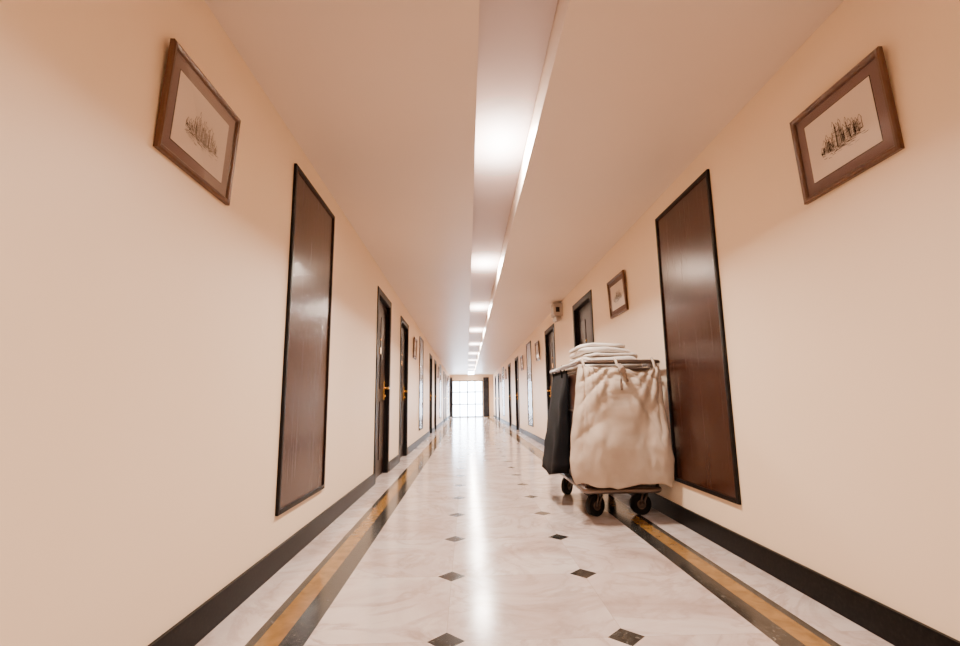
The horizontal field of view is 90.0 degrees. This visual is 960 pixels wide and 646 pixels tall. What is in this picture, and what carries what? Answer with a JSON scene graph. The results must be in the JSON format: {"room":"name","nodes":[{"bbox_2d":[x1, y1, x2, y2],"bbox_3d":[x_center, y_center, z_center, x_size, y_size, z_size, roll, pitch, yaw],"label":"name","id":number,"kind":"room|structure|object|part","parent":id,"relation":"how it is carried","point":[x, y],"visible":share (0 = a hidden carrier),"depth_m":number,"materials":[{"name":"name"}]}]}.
{"room":"hotel corridor","nodes":[
{"label":"hotel corridor","id":0,"kind":"room"},
{"bbox_2d":[0,0,448,645],"bbox_3d":[-1.474,1.745,12.701,0.200,2.465,31.300,0,-9,-2],"label":"wall","id":1,"kind":"structure","parent":0,"point":[143,312],"depth_m":1.51,"materials":[{"name":"paint"}]},
{"bbox_2d":[153,38,240,205],"bbox_3d":[-1.068,-0.741,1.855,0.041,0.400,0.486,0,-9,-2],"label":"framed picture","id":2,"kind":"object","parent":1,"relation":"attached to","point":[196,129],"visible":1,"depth_m":1.81,"materials":[{"name":"brown wood"}]},
{"bbox_2d":[148,415,449,645],"bbox_3d":[-1.353,2.900,12.514,0.014,0.122,30.900,0,-9,-2],"label":"baseboard","id":3,"kind":"structure","parent":1,"relation":"attached to","point":[189,631],"depth_m":2.26,"materials":[{"name":"black stone"}]},
{"bbox_2d":[275,163,334,515],"bbox_3d":[-1.109,0.103,3.142,0.018,2.020,0.850,0,-9,-2],"label":"wooden wall panel","id":4,"kind":"object","parent":1,"relation":"attached to","point":[278,511],"visible":0.98,"depth_m":2.80,"materials":[{"name":"brown wood"}]},
{"bbox_2d":[280,172,332,508],"bbox_3d":[-1.114,0.104,3.141,0.008,1.968,0.798,0,-9,-2],"label":"panel board","id":5,"kind":"object","parent":4,"relation":"attached to","point":[304,427],"visible":1,"depth_m":3.08,"materials":[{"name":"brown wood"}]},
{"bbox_2d":[373,286,391,484],"bbox_3d":[-1.231,0.746,5.886,0.159,2.225,0.990,0,-9,-2],"label":"door","id":6,"kind":"structure","parent":1,"relation":"in","point":[381,296],"depth_m":6.20,"materials":[{"name":"brown wood"}]},
{"bbox_2d":[376,301,385,477],"bbox_3d":[-1.255,0.781,5.880,0.050,2.137,0.830,0,-9,-2],"label":"door leaf","id":7,"kind":"structure","parent":6,"relation":"attached to","point":[382,309],"depth_m":5.99,"materials":[{"name":"brown wood"}]},
{"bbox_3d":[-1.202,0.862,6.151,0.089,0.240,0.161,0,-9,-2],"label":"lever handle","id":8,"kind":"part","parent":6,"relation":"part of","materials":[{"name":"gold metal"}]},
{"bbox_2d":[399,316,408,461],"bbox_3d":[-1.282,1.063,7.815,0.159,2.225,1.000,0,-9,-2],"label":"door","id":9,"kind":"structure","parent":1,"relation":"in","point":[403,323],"depth_m":8.15,"materials":[{"name":"brown wood"}]},
{"bbox_2d":[400,327,404,457],"bbox_3d":[-1.306,1.098,7.808,0.050,2.137,0.840,0,-9,-2],"label":"door leaf","id":10,"kind":"structure","parent":9,"relation":"attached to","point":[403,329],"depth_m":7.97,"materials":[{"name":"brown wood"}]},
{"bbox_2d":[413,337,417,359],"bbox_3d":[-1.271,0.502,9.413,0.041,0.400,0.486,0,-9,-2],"label":"framed picture","id":11,"kind":"object","parent":1,"relation":"attached to","point":[415,339],"visible":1,"depth_m":9.45,"materials":[{"name":"brown wood"}]},
{"bbox_2d":[419,336,423,430],"bbox_3d":[-1.313,1.353,10.737,0.018,2.020,0.850,0,-9,-2],"label":"wooden wall panel","id":12,"kind":"object","parent":1,"relation":"attached to","point":[419,336],"visible":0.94,"depth_m":10.38,"materials":[{"name":"brown wood"}]},
{"bbox_2d":[420,338,422,428],"bbox_3d":[-1.318,1.353,10.737,0.008,1.968,0.798,0,-9,-2],"label":"panel board","id":13,"kind":"object","parent":12,"relation":"attached to","point":[421,341],"visible":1,"depth_m":10.79,"materials":[{"name":"brown wood"}]},
{"bbox_2d":[429,353,432,432],"bbox_3d":[-1.437,2.011,13.581,0.159,2.225,0.990,0,-9,-2],"label":"door","id":14,"kind":"structure","parent":1,"relation":"in","point":[430,355],"depth_m":13.88,"materials":[{"name":"brown wood"}]},
{"bbox_2d":[434,359,436,430],"bbox_3d":[-1.489,2.328,15.509,0.159,2.225,1.000,0,-9,-2],"label":"door","id":15,"kind":"structure","parent":1,"relation":"in","point":[435,362],"depth_m":15.82,"materials":[{"name":"brown wood"}]},
{"bbox_2d":[443,371,444,421],"bbox_3d":[-1.643,3.276,21.274,0.159,2.225,0.990,0,-9,-2],"label":"door","id":16,"kind":"structure","parent":1,"relation":"in","point":[443,371],"depth_m":21.51,"materials":[{"name":"brown wood"}]},
{"bbox_2d":[445,374,446,418],"bbox_3d":[-1.695,3.593,23.203,0.159,2.225,1.000,0,-9,-2],"label":"door","id":17,"kind":"structure","parent":1,"relation":"in","point":[445,374],"depth_m":22.72,"materials":[{"name":"brown wood"}]},
{"bbox_3d":[-1.709,3.593,23.202,0.132,2.225,1.000,0,-9,-2],"label":"frame","id":18,"kind":"part","parent":17,"relation":"part of","materials":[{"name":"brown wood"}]},
{"bbox_2d":[448,376,448,412],"bbox_3d":[-1.722,3.864,26.006,0.018,2.020,0.850,0,-9,-2],"label":"wooden wall panel","id":19,"kind":"object","parent":1,"relation":"attached to","point":[448,376],"visible":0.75,"depth_m":26.40,"materials":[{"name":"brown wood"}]},
{"bbox_3d":[-1.519,2.615,18.411,0.018,2.020,0.850,0,-9,-2],"label":"wooden wall panel","id":20,"kind":"object","parent":1,"relation":"attached to","visible":0},
{"bbox_2d":[440,366,440,416],"bbox_3d":[-1.524,2.615,18.411,0.008,1.968,0.798,0,-9,-2],"label":"panel board","id":21,"kind":"object","parent":20,"relation":"attached to","point":[440,366],"visible":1,"depth_m":18.49,"materials":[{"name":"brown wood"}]},
{"bbox_2d":[449,374,493,417],"bbox_3d":[-0.502,4.257,28.078,2.567,2.465,0.200,0,-9,-2],"label":"wall","id":22,"kind":"structure","parent":0,"point":[475,376],"depth_m":28.12,"materials":[{"name":"paint"}]},
{"bbox_2d":[449,377,451,416],"bbox_3d":[-1.690,4.300,27.867,0.160,2.281,0.059,0,-9,-2],"label":"window curtain","id":23,"kind":"object","parent":22,"relation":"hanging from","point":[450,378],"visible":1,"depth_m":27.91,"materials":[{"name":"brown fabric"}]},
{"bbox_2d":[452,380,482,417],"bbox_3d":[-0.728,4.425,28.019,1.814,2.128,0.050,0,-9,-2],"label":"mullions","id":24,"kind":"object","parent":22,"relation":"attached to","point":[474,381],"visible":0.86,"depth_m":28.01,"materials":[{"name":"grey metal"}]},
{"bbox_2d":[483,377,488,416],"bbox_3d":[0.364,4.284,27.924,0.330,2.281,0.060,0,-9,-2],"label":"window curtain","id":25,"kind":"object","parent":22,"relation":"hanging from","point":[486,379],"visible":1,"depth_m":27.95,"materials":[{"name":"brown fabric"}]},
{"bbox_2d":[204,0,843,374],"bbox_3d":[-0.108,0.371,12.963,2.967,0.300,31.300,0,-9,-2],"label":"ceiling","id":26,"kind":"structure","parent":0,"point":[379,97],"depth_m":2.70,"materials":[{"name":"paint"}]},
{"bbox_2d":[468,0,557,370],"bbox_3d":[-0.119,0.328,12.970,0.358,0.010,30.900,0,-9,-2],"label":"recessed light","id":27,"kind":"object","parent":26,"relation":"in","point":[514,35],"visible":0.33,"depth_m":3.03,"materials":[{"name":"white"}]},
{"bbox_2d":[195,417,893,645],"bbox_3d":[-0.075,3.000,12.532,2.967,0.100,31.300,0,-9,-2],"label":"floor","id":28,"kind":"structure","parent":0,"point":[468,540],"depth_m":2.45,"materials":[{"name":"stone"}]},
{"bbox_2d":[542,343,674,516],"bbox_3d":[0.991,0.875,4.112,0.805,1.341,1.502,0,-9,-2],"label":"cart","id":29,"kind":"object","parent":28,"relation":"on","point":[608,431],"visible":1,"depth_m":3.47,"materials":[{"name":"beige fabric"}]},
{"bbox_3d":[1.049,0.870,4.194,0.654,0.987,1.334,0,-9,-2],"label":"tubular frame","id":30,"kind":"part","parent":29,"relation":"part of","materials":[{"name":"grey metal"}]},
{"bbox_2d":[493,0,959,640],"bbox_3d":[1.292,1.724,12.778,0.200,2.465,31.300,0,-9,-2],"label":"wall","id":31,"kind":"structure","parent":0,"point":[841,309],"depth_m":1.97,"materials":[{"name":"paint"}]},
{"bbox_2d":[495,376,496,417],"bbox_3d":[0.889,3.956,25.605,0.159,2.225,1.020,0,-9,-2],"label":"door","id":32,"kind":"structure","parent":31,"relation":"in","point":[495,376],"depth_m":25.93,"materials":[{"name":"brown wood"}]},
{"bbox_2d":[498,373,499,419],"bbox_3d":[0.957,3.543,23.095,0.159,2.225,1.050,0,-9,-2],"label":"door","id":33,"kind":"structure","parent":31,"relation":"in","point":[498,373],"depth_m":23.43,"materials":[{"name":"brown wood"}]},
{"bbox_2d":[502,367,504,415],"bbox_3d":[0.984,2.871,20.160,0.018,2.020,0.850,0,-9,-2],"label":"wooden wall panel","id":34,"kind":"object","parent":31,"relation":"attached to","point":[503,367],"visible":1,"depth_m":19.70,"materials":[{"name":"brown wood"}]},
{"bbox_2d":[502,368,503,414],"bbox_3d":[0.989,2.871,20.160,0.008,1.968,0.798,0,-9,-2],"label":"panel board","id":35,"kind":"object","parent":34,"relation":"attached to","point":[502,368],"visible":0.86,"depth_m":20.16,"materials":[{"name":"brown wood"}]},
{"bbox_2d":[508,363,511,425],"bbox_3d":[1.115,2.569,17.171,0.159,2.225,1.020,0,-9,-2],"label":"door","id":36,"kind":"structure","parent":31,"relation":"in","point":[509,364],"depth_m":17.51,"materials":[{"name":"brown wood"}]},
{"bbox_2d":[515,356,519,430],"bbox_3d":[1.183,2.156,14.661,0.159,2.225,1.050,0,-9,-2],"label":"door","id":37,"kind":"structure","parent":31,"relation":"in","point":[516,358],"depth_m":15.01,"materials":[{"name":"brown wood"}]},
{"bbox_2d":[517,360,518,429],"bbox_3d":[1.208,2.192,14.656,0.050,2.137,0.890,0,-9,-2],"label":"door leaf","id":38,"kind":"structure","parent":37,"relation":"attached to","point":[517,360],"depth_m":14.89,"materials":[{"name":"brown wood"}]},
{"bbox_2d":[520,355,523,370],"bbox_3d":[1.155,1.104,13.231,0.040,0.390,0.530,0,-9,-2],"label":"framed picture","id":39,"kind":"object","parent":31,"relation":"attached to","point":[521,357],"visible":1,"depth_m":13.20,"materials":[{"name":"brown wood"}]},
{"bbox_2d":[526,341,533,426],"bbox_3d":[1.211,1.484,11.726,0.018,2.020,0.850,0,-9,-2],"label":"wooden wall panel","id":40,"kind":"object","parent":31,"relation":"attached to","point":[529,341],"visible":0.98,"depth_m":11.44,"materials":[{"name":"brown wood"}]},
{"bbox_2d":[527,343,532,425],"bbox_3d":[1.216,1.484,11.726,0.008,1.968,0.798,0,-9,-2],"label":"panel board","id":41,"kind":"object","parent":40,"relation":"attached to","point":[528,345],"visible":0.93,"depth_m":11.74,"materials":[{"name":"brown wood"}]},
{"bbox_2d":[535,341,539,361],"bbox_3d":[1.232,0.609,10.324,0.041,0.400,0.486,0,-9,-2],"label":"framed picture","id":42,"kind":"object","parent":31,"relation":"attached to","point":[537,352],"visible":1,"depth_m":10.31,"materials":[{"name":"brown wood"}]},
{"bbox_2d":[544,323,555,416],"bbox_3d":[1.342,1.182,8.738,0.159,2.225,1.020,0,-9,-2],"label":"door","id":43,"kind":"structure","parent":31,"relation":"in","point":[550,329],"depth_m":9.18,"materials":[{"name":"brown wood"}]},
{"bbox_2d":[548,332,553,388],"bbox_3d":[1.367,1.217,8.732,0.050,2.137,0.860,0,-9,-2],"label":"door leaf","id":44,"kind":"structure","parent":43,"relation":"attached to","point":[550,336],"depth_m":8.96,"materials":[{"name":"brown wood"}]},
{"bbox_2d":[551,303,562,322],"bbox_3d":[1.240,-0.160,7.759,0.156,0.301,0.231,0,-9,-2],"label":"emergency light","id":45,"kind":"object","parent":31,"relation":"attached to","point":[556,308],"visible":1,"depth_m":7.66,"materials":[{"name":"beige plastic"}]},
{"bbox_2d":[572,290,593,347],"bbox_3d":[1.409,0.769,6.227,0.159,2.225,1.050,0,-9,-2],"label":"door","id":46,"kind":"structure","parent":31,"relation":"in","point":[587,297],"depth_m":6.59,"materials":[{"name":"brown wood"}]},
{"bbox_2d":[578,301,591,344],"bbox_3d":[1.434,0.804,6.222,0.050,2.137,0.890,0,-9,-2],"label":"door leaf","id":47,"kind":"structure","parent":46,"relation":"attached to","point":[584,320],"depth_m":6.42,"materials":[{"name":"brown wood"}]},
{"bbox_2d":[607,270,628,318],"bbox_3d":[1.380,-0.276,4.837,0.040,0.390,0.530,0,-9,-2],"label":"framed picture","id":48,"kind":"object","parent":31,"relation":"attached to","point":[616,287],"visible":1,"depth_m":4.82,"materials":[{"name":"brown wood"}]},
{"bbox_2d":[655,169,740,504],"bbox_3d":[1.437,0.095,3.277,0.018,2.020,0.850,0,-9,-2],"label":"wooden wall panel","id":49,"kind":"object","parent":31,"relation":"attached to","point":[706,172],"visible":1,"depth_m":2.95,"materials":[{"name":"brown wood"}]},
{"bbox_2d":[657,176,735,498],"bbox_3d":[1.442,0.095,3.277,0.008,1.968,0.798,0,-9,-2],"label":"panel board","id":50,"kind":"object","parent":49,"relation":"attached to","point":[702,444],"visible":1,"depth_m":3.21,"materials":[{"name":"brown wood"}]},
{"bbox_2d":[494,415,959,645],"bbox_3d":[1.199,2.881,12.585,0.014,0.122,30.900,0,-9,-2],"label":"baseboard","id":51,"kind":"structure","parent":31,"relation":"attached to","point":[889,624],"depth_m":2.10,"materials":[{"name":"black stone"}]},
{"bbox_2d":[789,46,904,204],"bbox_3d":[1.457,-0.768,1.950,0.041,0.400,0.486,0,-9,-2],"label":"framed picture","id":52,"kind":"object","parent":31,"relation":"attached to","point":[853,126],"visible":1,"depth_m":1.91,"materials":[{"name":"brown wood"}]}
]}

